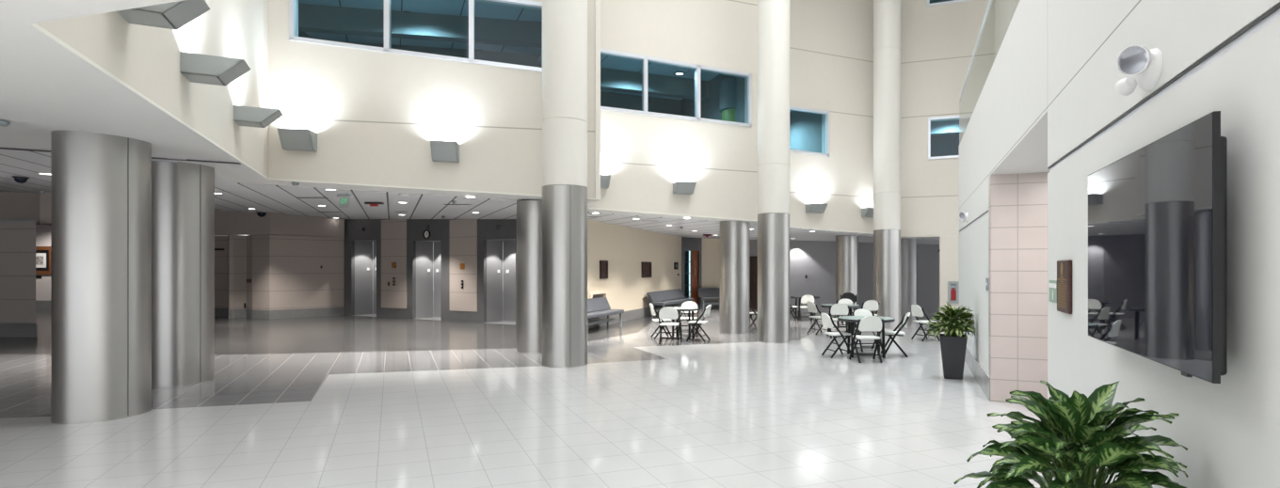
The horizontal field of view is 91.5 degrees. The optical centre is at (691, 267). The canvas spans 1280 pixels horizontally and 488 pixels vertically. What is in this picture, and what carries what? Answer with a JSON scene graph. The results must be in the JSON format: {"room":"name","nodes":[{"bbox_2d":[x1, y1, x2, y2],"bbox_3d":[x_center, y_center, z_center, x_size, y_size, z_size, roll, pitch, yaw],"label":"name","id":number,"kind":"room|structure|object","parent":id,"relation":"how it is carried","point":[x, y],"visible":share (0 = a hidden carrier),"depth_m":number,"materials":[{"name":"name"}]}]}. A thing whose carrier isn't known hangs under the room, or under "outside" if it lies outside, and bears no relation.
{"room":"building lobby atrium","nodes":[
{"label":"building lobby atrium","id":0,"kind":"room"},
{"bbox_2d":[0,223,35,323],"bbox_3d":[-20.175,0.312,15.666,8.208,2.817,0.509,0,0,2],"label":"wall","id":1,"kind":"structure","parent":0,"point":[17,240],"depth_m":15.26,"materials":[{"name":"tile"}]},
{"bbox_2d":[0,220,35,223],"bbox_3d":[-20.151,-1.127,15.643,8.259,0.060,0.552,0,0,2],"label":"trim","id":2,"kind":"structure","parent":1,"relation":"attached to","point":[1,221],"depth_m":15.22,"materials":[{"name":"grey metal"}]},
{"bbox_2d":[0,323,37,337],"bbox_3d":[-19.749,1.555,15.379,7.396,0.330,0.030,0,0,2],"label":"baseboard","id":3,"kind":"structure","parent":1,"relation":"attached to","point":[10,330],"depth_m":15.23,"materials":[{"name":"grey stone"}]},
{"bbox_2d":[0,192,51,225],"bbox_3d":[-19.758,-1.655,16.010,7.372,1.116,0.885,0,0,0],"label":"wall","id":4,"kind":"structure","parent":0,"point":[13,206],"depth_m":15.77,"materials":[{"name":"paint"}]},
{"bbox_2d":[35,224,51,301],"bbox_3d":[-25.705,-0.356,24.611,6.462,4.152,0.120,0,0,7],"label":"wall","id":5,"kind":"structure","parent":0,"point":[43,232],"depth_m":24.54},
{"bbox_2d":[35,246,51,274],"bbox_3d":[-25.902,-0.261,24.550,1.511,1.117,0.051,0,0,7],"label":"framed picture","id":6,"kind":"object","parent":5,"relation":"attached to","point":[43,254],"visible":0.42,"depth_m":24.50,"materials":[{"name":"brown wood"}]},
{"bbox_2d":[35,300,51,310],"bbox_3d":[-25.711,1.520,24.536,6.462,0.400,0.030,0,0,7],"label":"baseboard","id":7,"kind":"structure","parent":5,"relation":"attached to","point":[40,305],"depth_m":24.50,"materials":[{"name":"grey stone"}]},
{"bbox_2d":[36,0,268,177],"bbox_3d":[-5.680,-6.088,7.080,0.300,9.384,8.114,0,0,-26],"label":"wall","id":8,"kind":"structure","parent":0,"point":[147,58],"depth_m":6.70,"materials":[{"name":"paint"}]},
{"bbox_2d":[0,147,240,164],"bbox_3d":[-18.621,-1.960,6.450,24.854,0.988,0.070,0,0,-11],"label":"trim reveal","id":9,"kind":"structure","parent":8,"relation":"attached to","point":[0,148],"depth_m":8.64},
{"bbox_2d":[30,23,268,179],"bbox_3d":[-5.543,-1.456,7.148,0.006,0.170,8.114,0,0,-26],"label":"trim","id":10,"kind":"structure","parent":8,"relation":"attached to","point":[37,26],"depth_m":4.75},
{"bbox_2d":[116,0,209,29],"bbox_3d":[-4.107,-2.018,4.829,0.516,0.205,0.360,0,0,-26],"label":"wall sconce","id":11,"kind":"object","parent":8,"relation":"attached to","point":[174,15],"visible":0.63,"depth_m":4.82,"materials":[{"name":"grey metal"}]},
{"bbox_2d":[180,51,250,85],"bbox_3d":[-4.881,-2.019,6.388,0.516,0.205,0.360,0,0,-26],"label":"wall sconce","id":12,"kind":"object","parent":8,"relation":"attached to","point":[196,68],"visible":1,"depth_m":6.25,"materials":[{"name":"grey metal"}]},
{"bbox_2d":[233,105,283,127],"bbox_3d":[-5.948,-2.055,8.536,0.516,0.206,0.360,0,0,-26],"label":"wall sconce","id":13,"kind":"object","parent":8,"relation":"attached to","point":[243,116],"visible":1,"depth_m":8.39,"materials":[{"name":"grey metal"}]},
{"bbox_2d":[214,235,343,318],"bbox_3d":[-16.281,0.320,21.372,7.736,2.800,1.761,0,0,0],"label":"wall","id":14,"kind":"structure","parent":0,"point":[285,272],"depth_m":21.06,"materials":[{"name":"tile"}]},
{"bbox_2d":[214,306,343,319],"bbox_3d":[-16.271,1.570,21.311,7.736,0.300,1.701,0,0,0],"label":"baseboard","id":15,"kind":"structure","parent":14,"relation":"attached to","point":[218,312],"depth_m":21.06,"materials":[{"name":"grey stone"}]},
{"bbox_2d":[214,210,344,237],"bbox_3d":[-15.400,-1.543,20.573,6.772,0.966,1.630,0,0,-14],"label":"wall","id":16,"kind":"structure","parent":0,"point":[226,223],"depth_m":20.30,"materials":[{"name":"paint"}]},
{"bbox_2d":[298,3,542,47],"bbox_3d":[-6.034,-5.427,14.008,6.192,0.500,0.300,0,0,-12],"label":"wall","id":17,"kind":"structure","parent":0,"point":[312,18],"depth_m":13.87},
{"bbox_2d":[298,0,542,54],"bbox_3d":[-5.989,-5.727,13.788,6.192,0.100,4.650,0,0,-12],"label":"ceiling","id":18,"kind":"structure","parent":0,"point":[459,8],"depth_m":13.80,"materials":[{"name":"paint"}]},
{"bbox_2d":[343,219,516,325],"bbox_3d":[-8.010,-0.026,19.962,9.852,3.492,0.120,0,0,27],"label":"wall","id":19,"kind":"structure","parent":0,"point":[439,229],"depth_m":20.33,"materials":[{"name":"grey stone"}]},
{"bbox_2d":[351,240,376,317],"bbox_3d":[-11.244,0.367,22.057,1.437,2.706,0.869,0,0,27],"label":"door","id":20,"kind":"structure","parent":19,"relation":"in","point":[365,251],"depth_m":22.45,"materials":[{"name":"metal"}]},
{"bbox_2d":[381,219,406,308],"bbox_3d":[-10.048,-0.108,20.940,1.283,2.997,0.016,0,0,27],"label":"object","id":21,"kind":"structure","parent":19,"relation":"attached to","point":[393,232],"depth_m":20.93,"materials":[{"name":"tile"}]},
{"bbox_2d":[416,240,440,320],"bbox_3d":[-8.430,0.406,20.598,1.427,2.627,0.863,0,0,27],"label":"door","id":22,"kind":"structure","parent":19,"relation":"in","point":[424,249],"depth_m":21.01,"materials":[{"name":"metal"}]},
{"bbox_2d":[449,219,477,312],"bbox_3d":[-7.156,-0.053,19.444,1.188,2.876,0.016,0,0,27],"label":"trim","id":23,"kind":"structure","parent":19,"relation":"attached to","point":[463,232],"depth_m":19.42,"materials":[{"name":"tile"}]},
{"bbox_2d":[483,239,515,324],"bbox_3d":[-5.611,0.416,19.127,1.395,2.608,0.843,0,0,27],"label":"door","id":24,"kind":"structure","parent":19,"relation":"in","point":[501,254],"depth_m":19.56,"materials":[{"name":"metal"}]},
{"bbox_2d":[268,0,594,198],"bbox_3d":[-4.581,-6.048,11.498,5.713,9.464,0.300,0,0,-12],"label":"wall","id":25,"kind":"structure","parent":0,"point":[375,116],"depth_m":11.22,"materials":[{"name":"paint"}]},
{"bbox_2d":[277,128,317,151],"bbox_3d":[-6.801,-2.193,10.718,0.492,0.313,0.340,0,0,-12],"label":"wall sconce","id":26,"kind":"object","parent":25,"relation":"attached to","point":[291,139],"visible":1,"depth_m":10.66,"materials":[{"name":"grey metal"}]},
{"bbox_2d":[288,0,542,72],"bbox_3d":[-4.759,-4.440,11.359,4.632,1.573,0.160,0,0,-12],"label":"window","id":27,"kind":"structure","parent":25,"relation":"in","point":[293,4],"depth_m":11.27,"materials":[{"name":"silver metal"}]},
{"bbox_2d":[268,178,600,199],"bbox_3d":[-4.550,-1.416,11.348,5.713,0.250,0.006,0,0,-12],"label":"trim","id":28,"kind":"structure","parent":25,"relation":"attached to","point":[268,179],"depth_m":11.23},
{"bbox_2d":[430,140,459,162],"bbox_3d":[-4.451,-2.083,11.198,0.439,0.327,0.340,0,0,-12],"label":"wall sconce","id":29,"kind":"object","parent":25,"relation":"attached to","point":[448,152],"visible":1,"depth_m":11.13,"materials":[{"name":"grey metal"}]},
{"bbox_2d":[322,39,540,67],"bbox_3d":[-6.463,-3.865,16.115,6.192,3.623,0.100,0,0,-12],"label":"wall","id":30,"kind":"structure","parent":0,"point":[517,58],"depth_m":16.25,"materials":[{"name":"paint"}]},
{"bbox_2d":[0,0,959,239],"bbox_3d":[-12.000,-1.715,19.500,56.000,2.260,51.000,0,0,0],"label":"ceiling","id":31,"kind":"structure","parent":0,"point":[45,88],"depth_m":5.55,"materials":[{"name":"paint"}]},
{"bbox_2d":[0,148,939,244],"bbox_3d":[-12.000,-1.700,24.035,54.000,2.174,39.930,0,0,0],"label":"ceiling panels","id":32,"kind":"object","parent":31,"relation":"attached to","point":[236,197],"visible":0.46,"depth_m":15.38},
{"bbox_2d":[12,176,29,183],"bbox_3d":[-12.848,-1.667,11.893,0.230,0.120,0.230,0,0,0],"label":"security camera","id":33,"kind":"object","parent":32,"relation":"attached to","point":[21,180],"visible":1,"depth_m":11.84,"materials":[{"name":"black plastic"}]},
{"bbox_2d":[0,290,1043,487],"bbox_3d":[-12.016,1.820,18.608,61.462,0.200,56.818,0,0,0],"label":"floor","id":34,"kind":"structure","parent":0,"point":[737,415],"depth_m":7.21,"materials":[{"name":"white tile"}]},
{"bbox_2d":[50,130,152,424],"bbox_3d":[-6.849,-0.019,7.233,0.855,3.478,0.855,0,0,0],"label":"column","id":35,"kind":"structure","parent":34,"relation":"on","point":[102,183],"depth_m":6.92,"materials":[{"name":"silver metal"}]},
{"bbox_2d":[151,160,214,387],"bbox_3d":[-7.638,0.080,9.292,0.802,3.280,0.802,0,0,0],"label":"column","id":36,"kind":"structure","parent":34,"relation":"on","point":[183,194],"depth_m":8.99,"materials":[{"name":"silver metal"}]},
{"bbox_2d":[516,200,542,353],"bbox_3d":[-3.174,0.195,12.734,0.814,3.050,0.814,0,0,0],"label":"column","id":37,"kind":"structure","parent":34,"relation":"on","point":[529,213],"depth_m":12.35,"materials":[{"name":"silver metal"}]},
{"bbox_2d":[541,0,587,367],"bbox_3d":[-2.250,-4.530,10.998,0.801,12.500,0.801,0,0,0],"label":"column","id":38,"kind":"structure","parent":34,"relation":"on","point":[564,22],"depth_m":10.65,"materials":[{"name":"paint"}]},
{"bbox_2d":[587,297,623,335],"bbox_3d":[-2.598,1.294,16.836,0.643,0.853,2.400,0,0,17],"label":"bench","id":39,"kind":"object","parent":34,"relation":"on","point":[600,307],"visible":0.51,"depth_m":17.18,"materials":[{"name":"grey fabric"}]},
{"bbox_2d":[649,304,671,339],"bbox_3d":[-0.759,1.298,14.938,0.528,0.844,0.488,0,0,-15],"label":"folding chair","id":40,"kind":"object","parent":34,"relation":"on","point":[654,312],"visible":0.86,"depth_m":14.78,"materials":[{"name":"white plastic"}]},
{"bbox_2d":[646,288,693,317],"bbox_3d":[-0.733,1.294,22.923,0.643,0.853,3.600,0,0,17],"label":"bench","id":41,"kind":"object","parent":34,"relation":"on","point":[663,298],"visible":0.83,"depth_m":22.53,"materials":[{"name":"grey fabric"}]},
{"bbox_2d":[657,306,682,345],"bbox_3d":[-0.491,1.298,13.903,0.488,0.844,0.528,0,0,6],"label":"folding chair","id":42,"kind":"object","parent":34,"relation":"on","point":[667,312],"visible":1,"depth_m":13.73,"materials":[{"name":"white plastic"}]},
{"bbox_2d":[672,307,698,339],"bbox_3d":[-0.202,1.343,14.800,0.740,0.731,0.740,0,0,15],"label":"round table","id":43,"kind":"object","parent":34,"relation":"on","point":[689,310],"visible":0.66,"depth_m":14.67,"materials":[{"name":"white laminate"}]},
{"bbox_2d":[679,302,699,336],"bbox_3d":[-0.078,1.298,15.547,0.488,0.844,0.528,0,0,5],"label":"folding chair","id":44,"kind":"object","parent":34,"relation":"on","point":[686,304],"visible":0.66,"depth_m":15.69,"materials":[{"name":"white plastic"}]},
{"bbox_2d":[686,304,711,342],"bbox_3d":[0.187,1.298,14.435,0.528,0.844,0.488,0,0,18],"label":"folding chair","id":45,"kind":"object","parent":34,"relation":"on","point":[707,311],"visible":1,"depth_m":14.29,"materials":[{"name":"white plastic"}]},
{"bbox_2d":[697,288,719,309],"bbox_3d":[1.123,1.294,25.477,1.700,0.853,0.643,0,0,-13],"label":"bench","id":46,"kind":"object","parent":34,"relation":"on","point":[703,294],"visible":0.55,"depth_m":25.48,"materials":[{"name":"grey fabric"}]},
{"bbox_2d":[719,221,750,335],"bbox_3d":[1.121,0.255,16.263,0.795,2.930,0.795,0,0,0],"label":"column","id":47,"kind":"structure","parent":34,"relation":"on","point":[734,235],"depth_m":15.92,"materials":[{"name":"silver metal"}]},
{"bbox_2d":[750,305,757,327],"bbox_3d":[1.659,1.298,17.284,0.528,0.844,0.488,0,0,-20],"label":"folding chair","id":48,"kind":"object","parent":34,"relation":"on","point":[754,312],"visible":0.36,"depth_m":17.08,"materials":[{"name":"white plastic"}]},
{"bbox_2d":[757,0,789,343],"bbox_3d":[1.900,-4.530,14.416,0.756,12.500,0.756,0,0,0],"label":"column","id":49,"kind":"structure","parent":34,"relation":"on","point":[773,15],"depth_m":14.09,"materials":[{"name":"paint"}]},
{"bbox_2d":[789,304,799,320],"bbox_3d":[3.151,1.298,20.096,0.528,0.844,0.488,0,0,-5],"label":"folding chair","id":50,"kind":"object","parent":34,"relation":"on","point":[792,308],"visible":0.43,"depth_m":19.89,"materials":[{"name":"white plastic"}]},
{"bbox_2d":[790,296,819,319],"bbox_3d":[3.761,1.344,20.600,0.950,0.731,0.950,0,0,-5],"label":"round table","id":51,"kind":"object","parent":34,"relation":"on","point":[795,297],"visible":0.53,"depth_m":20.49,"materials":[{"name":"metal"}]},
{"bbox_2d":[797,294,815,321],"bbox_3d":[3.665,1.298,19.853,0.488,0.844,0.528,0,0,-2],"label":"folding chair","id":52,"kind":"object","parent":34,"relation":"on","point":[805,299],"visible":0.73,"depth_m":19.67,"materials":[{"name":"white plastic"}]},
{"bbox_2d":[806,302,827,335],"bbox_3d":[3.232,1.298,15.884,0.528,0.844,0.488,0,0,-20],"label":"folding chair","id":53,"kind":"object","parent":34,"relation":"on","point":[811,307],"visible":0.73,"depth_m":15.83,"materials":[{"name":"white plastic"}]},
{"bbox_2d":[820,313,853,358],"bbox_3d":[2.758,1.298,11.890,0.528,0.844,0.488,0,0,-12],"label":"folding chair","id":54,"kind":"object","parent":34,"relation":"on","point":[827,322],"visible":1,"depth_m":11.75,"materials":[{"name":"white plastic"}]},
{"bbox_2d":[827,304,849,338],"bbox_3d":[3.577,1.298,15.153,0.488,0.844,0.528,0,0,5],"label":"folding chair","id":55,"kind":"object","parent":34,"relation":"on","point":[837,309],"visible":0.57,"depth_m":14.97,"materials":[{"name":"white plastic"}]},
{"bbox_2d":[820,304,860,335],"bbox_3d":[3.830,1.344,16.000,0.980,0.731,0.980,0,0,12],"label":"round table","id":56,"kind":"object","parent":34,"relation":"on","point":[824,305],"visible":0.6,"depth_m":15.73,"materials":[{"name":"green laminate"}]},
{"bbox_2d":[836,299,855,331],"bbox_3d":[4.208,1.298,16.947,0.488,0.844,0.528,0,0,10],"label":"folding chair","id":57,"kind":"object","parent":34,"relation":"on","point":[841,301],"visible":0.28,"depth_m":17.10,"materials":[{"name":"white plastic"}]},
{"bbox_2d":[835,236,858,318],"bbox_3d":[5.022,0.360,20.090,0.717,2.720,0.717,0,0,0],"label":"column","id":58,"kind":"structure","parent":34,"relation":"on","point":[846,247],"depth_m":19.79,"materials":[{"name":"silver metal"}]},
{"bbox_2d":[840,292,858,324],"bbox_3d":[4.739,1.247,18.649,0.512,0.946,0.554,0,0,5],"label":"folding chair","id":59,"kind":"object","parent":34,"relation":"on","point":[847,296],"visible":0.41,"depth_m":18.85,"materials":[{"name":"black plastic"}]},
{"bbox_2d":[848,316,883,363],"bbox_3d":[3.186,1.298,11.303,0.488,0.844,0.528,0,0,-5],"label":"folding chair","id":60,"kind":"object","parent":34,"relation":"on","point":[870,324],"visible":1,"depth_m":11.14,"materials":[{"name":"white plastic"}]},
{"bbox_2d":[837,316,895,358],"bbox_3d":[3.350,1.344,11.950,1.060,0.731,1.060,0,0,6],"label":"round table","id":61,"kind":"object","parent":34,"relation":"on","point":[850,319],"visible":0.73,"depth_m":11.73,"materials":[{"name":"green laminate"}]},
{"bbox_2d":[852,308,882,351],"bbox_3d":[3.614,1.298,12.796,0.488,0.844,0.528,0,0,-10],"label":"folding chair","id":62,"kind":"object","parent":34,"relation":"on","point":[861,312],"visible":0.4,"depth_m":12.96,"materials":[{"name":"white plastic"}]},
{"bbox_2d":[856,300,879,325],"bbox_3d":[4.725,1.298,16.653,0.488,0.844,0.528,0,0,-7],"label":"folding chair","id":63,"kind":"object","parent":34,"relation":"on","point":[871,305],"visible":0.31,"depth_m":16.45,"materials":[{"name":"white plastic"}]},
{"bbox_2d":[873,0,900,329],"bbox_3d":[5.565,-4.530,17.702,0.764,12.500,0.764,0,0,0],"label":"column","id":64,"kind":"structure","parent":34,"relation":"on","point":[887,13],"depth_m":17.39,"materials":[{"name":"paint"}]},
{"bbox_2d":[880,312,910,357],"bbox_3d":[3.953,1.298,12.040,0.528,0.844,0.488,0,0,12],"label":"folding chair","id":65,"kind":"object","parent":34,"relation":"on","point":[894,333],"visible":0.89,"depth_m":11.85,"materials":[{"name":"white plastic"}]},
{"bbox_2d":[900,239,916,319],"bbox_3d":[7.055,0.360,20.649,0.779,2.720,0.779,0,0,0],"label":"column","id":66,"kind":"structure","parent":34,"relation":"on","point":[908,247],"depth_m":20.29,"materials":[{"name":"metal"}]},
{"bbox_2d":[910,304,939,341],"bbox_3d":[5.433,1.298,14.538,0.528,0.844,0.488,0,0,-15],"label":"folding chair","id":67,"kind":"object","parent":34,"relation":"on","point":[917,311],"visible":0.8,"depth_m":14.49,"materials":[{"name":"white plastic"}]},
{"bbox_2d":[923,302,975,380],"bbox_3d":[4.006,1.132,9.679,0.763,1.177,0.797,0,0,26],"label":"potted plant","id":68,"kind":"object","parent":34,"relation":"on","point":[952,344],"visible":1,"depth_m":9.49,"materials":[{"name":"green plant"}]},
{"bbox_2d":[953,381,1188,487],"bbox_3d":[1.428,1.078,2.356,0.787,1.283,0.854,0,0,19],"label":"potted plant","id":69,"kind":"object","parent":34,"relation":"on","point":[1077,434],"visible":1,"depth_m":2.29,"materials":[{"name":"green plant"}]},
{"bbox_2d":[594,0,600,198],"bbox_3d":[-2.267,-6.048,12.871,0.100,9.464,2.159,0,0,-26],"label":"wall","id":70,"kind":"structure","parent":0,"point":[597,2],"depth_m":11.90,"materials":[{"name":"paint"}]},
{"bbox_2d":[538,64,708,100],"bbox_3d":[-1.801,-5.187,17.366,4.846,0.500,0.300,0,0,-22],"label":"wall","id":71,"kind":"structure","parent":0,"point":[616,80],"depth_m":17.52,"materials":[{"name":"paint"}]},
{"bbox_2d":[538,52,719,100],"bbox_3d":[-1.715,-5.487,17.158,4.846,0.100,4.650,0,0,-22],"label":"ceiling","id":72,"kind":"structure","parent":0,"point":[606,61],"depth_m":17.05,"materials":[{"name":"paint"}]},
{"bbox_2d":[587,219,681,311],"bbox_3d":[-1.966,0.155,20.573,0.120,3.131,10.235,0,0,17],"label":"wall","id":73,"kind":"structure","parent":0,"point":[624,248],"depth_m":20.15,"materials":[{"name":"paint"}]},
{"bbox_2d":[599,260,607,278],"bbox_3d":[-2.582,0.073,18.248,0.050,0.534,0.486,0,0,17],"label":"wall plaque","id":74,"kind":"object","parent":73,"relation":"attached to","point":[603,264],"visible":1,"depth_m":18.23,"materials":[{"name":"brown wood"}]},
{"bbox_2d":[588,303,681,329],"bbox_3d":[-1.894,1.565,20.551,0.030,0.310,10.235,0,0,17],"label":"baseboard","id":75,"kind":"structure","parent":73,"relation":"attached to","point":[632,314],"depth_m":20.11,"materials":[{"name":"grey stone"}]},
{"bbox_2d":[640,261,651,277],"bbox_3d":[-1.568,0.090,21.591,0.050,0.540,0.862,0,0,17],"label":"wall plaque","id":76,"kind":"object","parent":73,"relation":"attached to","point":[646,267],"visible":1,"depth_m":21.47,"materials":[{"name":"brown wood"}]},
{"bbox_2d":[600,91,680,115],"bbox_3d":[-2.618,-3.677,19.355,4.846,3.519,0.100,0,0,-22],"label":"wall","id":77,"kind":"structure","parent":0,"point":[670,106],"depth_m":19.68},
{"bbox_2d":[587,0,757,220],"bbox_3d":[-0.148,-5.963,15.072,5.623,9.634,0.300,0,0,-22],"label":"wall","id":78,"kind":"structure","parent":0,"point":[643,155],"depth_m":14.89,"materials":[{"name":"paint"}]},
{"bbox_2d":[600,175,610,188],"bbox_3d":[-2.020,-1.925,13.957,0.327,0.257,0.340,0,0,-22],"label":"wall sconce","id":79,"kind":"object","parent":78,"relation":"attached to","point":[604,179],"visible":0.56,"depth_m":13.91,"materials":[{"name":"grey metal"}]},
{"bbox_2d":[587,208,757,221],"bbox_3d":[-0.090,-1.238,14.930,5.623,0.234,0.006,0,0,-22],"label":"trim","id":80,"kind":"structure","parent":78,"relation":"attached to","point":[587,208],"depth_m":14.76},
{"bbox_2d":[600,48,751,127],"bbox_3d":[-0.630,-4.252,14.766,4.536,1.469,0.160,0,0,-22],"label":"window","id":81,"kind":"structure","parent":78,"relation":"in","point":[645,59],"depth_m":14.93,"materials":[{"name":"silver metal"}]},
{"bbox_2d":[672,181,696,194],"bbox_3d":[-0.171,-1.876,14.717,0.460,0.259,0.340,0,0,-22],"label":"wall sconce","id":82,"kind":"object","parent":78,"relation":"attached to","point":[679,187],"visible":1,"depth_m":14.65,"materials":[{"name":"grey metal"}]},
{"bbox_2d":[681,237,701,308],"bbox_3d":[-0.055,0.214,25.742,0.904,3.012,0.250,0,0,-23],"label":"wall","id":83,"kind":"structure","parent":0,"point":[687,244],"depth_m":25.62,"materials":[{"name":"grey stone"}]},
{"bbox_2d":[684,251,698,305],"bbox_3d":[-0.081,0.520,25.818,0.648,2.400,0.230,0,0,-23],"label":"door","id":84,"kind":"structure","parent":83,"relation":"in","point":[694,255],"depth_m":25.81,"materials":[{"name":"brown wood"}]},
{"bbox_2d":[701,238,719,301],"bbox_3d":[1.446,0.231,26.097,2.152,2.979,0.120,0,0,-13],"label":"wall","id":85,"kind":"structure","parent":0,"point":[710,248],"depth_m":25.88,"materials":[{"name":"paint"}]},
{"bbox_2d":[702,301,719,308],"bbox_3d":[1.456,1.565,26.023,2.152,0.310,0.030,0,0,-13],"label":"baseboard","id":86,"kind":"structure","parent":85,"relation":"attached to","point":[705,306],"depth_m":25.88,"materials":[{"name":"grey stone"}]},
{"bbox_2d":[680,74,744,123],"bbox_3d":[0.549,-3.677,18.088,0.050,3.519,4.650,0,0,-22],"label":"wall","id":87,"kind":"structure","parent":0,"point":[710,108],"depth_m":17.75,"materials":[{"name":"paint"}]},
{"bbox_2d":[720,78,736,122],"bbox_3d":[1.177,-3.879,16.892,0.840,2.300,0.840,0,0,0],"label":"column","id":88,"kind":"structure","parent":0,"point":[728,86],"depth_m":16.55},
{"bbox_2d":[789,111,821,153],"bbox_3d":[2.957,-3.301,20.510,0.050,3.380,4.650,0,0,-24],"label":"wall","id":89,"kind":"structure","parent":0,"point":[805,128],"depth_m":19.17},
{"bbox_2d":[789,0,873,233],"bbox_3d":[4.037,-5.888,18.227,4.682,9.783,0.300,0,0,-24],"label":"wall","id":90,"kind":"structure","parent":0,"point":[831,41],"depth_m":18.13,"materials":[{"name":"paint"}]},
{"bbox_2d":[789,106,829,157],"bbox_3d":[3.162,-3.876,17.724,1.740,1.330,0.160,0,0,-24],"label":"window","id":91,"kind":"structure","parent":90,"relation":"in","point":[794,108],"depth_m":17.94,"materials":[{"name":"silver metal"}]},
{"bbox_2d":[805,203,827,213],"bbox_3d":[3.553,-1.673,17.659,0.519,0.243,0.340,0,0,-24],"label":"wall sconce","id":92,"kind":"object","parent":90,"relation":"attached to","point":[815,208],"visible":1,"depth_m":17.59,"materials":[{"name":"grey metal"}]},
{"bbox_2d":[791,226,873,234],"bbox_3d":[4.100,-1.070,18.088,4.682,0.197,0.006,0,0,-24],"label":"trim","id":93,"kind":"structure","parent":90,"relation":"attached to","point":[792,227],"depth_m":18.10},
{"bbox_2d":[861,208,873,217],"bbox_3d":[5.346,-1.629,18.465,0.496,0.240,0.340,0,0,-24],"label":"wall sconce","id":94,"kind":"object","parent":90,"relation":"attached to","point":[865,212],"visible":0.61,"depth_m":18.38,"materials":[{"name":"grey metal"}]},
{"bbox_2d":[750,240,939,313],"bbox_3d":[6.030,0.255,24.250,9.534,2.930,1.094,0,0,18],"label":"wall","id":95,"kind":"structure","parent":0,"point":[816,260],"depth_m":24.10,"materials":[{"name":"paint"}]},
{"bbox_2d":[750,256,757,309],"bbox_3d":[2.508,0.639,25.370,0.428,2.163,0.050,0,0,38],"label":"door","id":96,"kind":"structure","parent":95,"relation":"in","point":[753,259],"depth_m":25.32,"materials":[{"name":"brown wood"}]},
{"bbox_2d":[930,133,959,157],"bbox_3d":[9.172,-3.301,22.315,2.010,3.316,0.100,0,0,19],"label":"window pane","id":97,"kind":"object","parent":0,"point":[943,145],"depth_m":22.30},
{"bbox_2d":[930,119,959,135],"bbox_3d":[8.613,-4.709,20.710,2.010,0.500,0.300,0,0,19],"label":"window pane","id":98,"kind":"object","parent":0,"point":[943,127],"depth_m":20.64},
{"bbox_2d":[900,0,1019,322],"bbox_3d":[8.446,-4.530,18.518,4.527,12.500,0.450,0,0,19],"label":"wall","id":99,"kind":"structure","parent":0,"point":[938,42],"depth_m":18.70,"materials":[{"name":"paint"}]},
{"bbox_2d":[928,115,959,159],"bbox_3d":[7.946,-3.876,18.507,1.700,1.266,0.160,0,0,19],"label":"window","id":100,"kind":"structure","parent":99,"relation":"in","point":[949,117],"depth_m":18.65,"materials":[{"name":"silver metal"}]},
{"bbox_2d":[927,0,973,6],"bbox_3d":[7.980,-8.824,18.495,1.826,1.928,0.160,0,0,19],"label":"window","id":101,"kind":"structure","parent":99,"relation":"in","point":[928,1],"depth_m":18.56,"materials":[{"name":"silver metal"}]},
{"bbox_2d":[947,281,958,303],"bbox_3d":[7.785,0.754,18.487,0.285,0.656,0.030,0,0,19],"label":"fire extinguisher cabinet","id":102,"kind":"object","parent":99,"relation":"attached to","point":[952,286],"visible":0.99,"depth_m":18.48,"materials":[{"name":"grey metal"}]},
{"bbox_2d":[988,172,1048,402],"bbox_3d":[5.274,0.270,7.554,3.000,2.900,0.220,0,0,19],"label":"wall","id":103,"kind":"structure","parent":0,"point":[1017,212],"depth_m":7.84,"materials":[{"name":"tile"}]},
{"bbox_2d":[1021,152,1049,174],"bbox_3d":[4.837,-1.230,5.463,2.850,0.100,4.058,0,0,19],"label":"ceiling","id":104,"kind":"structure","parent":0,"point":[1040,166],"depth_m":7.31,"materials":[{"name":"paint"}]},
{"bbox_2d":[959,0,1279,487],"bbox_3d":[2.763,-0.401,4.373,0.350,4.242,18.077,0,0,19],"label":"wall","id":105,"kind":"structure","parent":0,"point":[1049,86],"depth_m":2.73,"materials":[{"name":"paint"}]},
{"bbox_2d":[959,211,968,223],"bbox_3d":[4.831,-0.886,11.066,0.148,0.190,0.272,0,0,19],"label":"emergency light","id":106,"kind":"object","parent":105,"relation":"attached to","point":[963,216],"visible":1,"depth_m":10.98,"materials":[{"name":"white plastic"}]},
{"bbox_2d":[959,0,1010,143],"bbox_3d":[3.110,-3.002,5.840,0.046,0.960,15.077,0,0,19],"label":"glass balustrade","id":107,"kind":"object","parent":105,"relation":"on","point":[996,23],"visible":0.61,"depth_m":8.74,"materials":[{"name":"glass"}]},
{"bbox_2d":[964,346,1055,480],"bbox_3d":[2.588,1.570,4.434,0.020,0.300,18.077,0,0,19],"label":"baseboard","id":108,"kind":"structure","parent":105,"relation":"attached to","point":[980,375],"depth_m":9.02,"materials":[{"name":"grey stone"}]},
{"bbox_2d":[1049,280,1056,303],"bbox_3d":[2.605,0.175,4.473,0.014,0.160,0.243,0,0,19],"label":"room sign","id":109,"kind":"object","parent":105,"relation":"attached to","point":[1052,283],"visible":0.81,"depth_m":4.45,"materials":[{"name":"white plastic"}]},
{"bbox_2d":[1056,259,1071,314],"bbox_3d":[2.482,0.129,4.143,0.029,0.350,0.326,0,0,19],"label":"wall plaque","id":110,"kind":"object","parent":105,"relation":"attached to","point":[1064,267],"visible":1,"depth_m":4.07,"materials":[{"name":"wood"}]},
{"bbox_2d":[959,1,1279,232],"bbox_3d":[2.612,-0.749,4.426,0.027,0.011,18.077,0,0,19],"label":"trim","id":111,"kind":"structure","parent":105,"relation":"attached to","point":[1276,7],"depth_m":2.37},
{"bbox_2d":[1115,44,1162,95],"bbox_3d":[1.926,-0.858,2.717,0.140,0.180,0.257,0,0,19],"label":"emergency light","id":112,"kind":"object","parent":105,"relation":"attached to","point":[1138,60],"visible":1,"depth_m":2.65,"materials":[{"name":"white plastic"}]},
{"bbox_2d":[1088,111,1227,383],"bbox_3d":[1.889,-0.054,2.563,0.108,0.851,1.414,0,0,19],"label":"television","id":113,"kind":"object","parent":105,"relation":"attached to","point":[1158,213],"visible":1,"depth_m":2.25,"materials":[{"name":"glass"}]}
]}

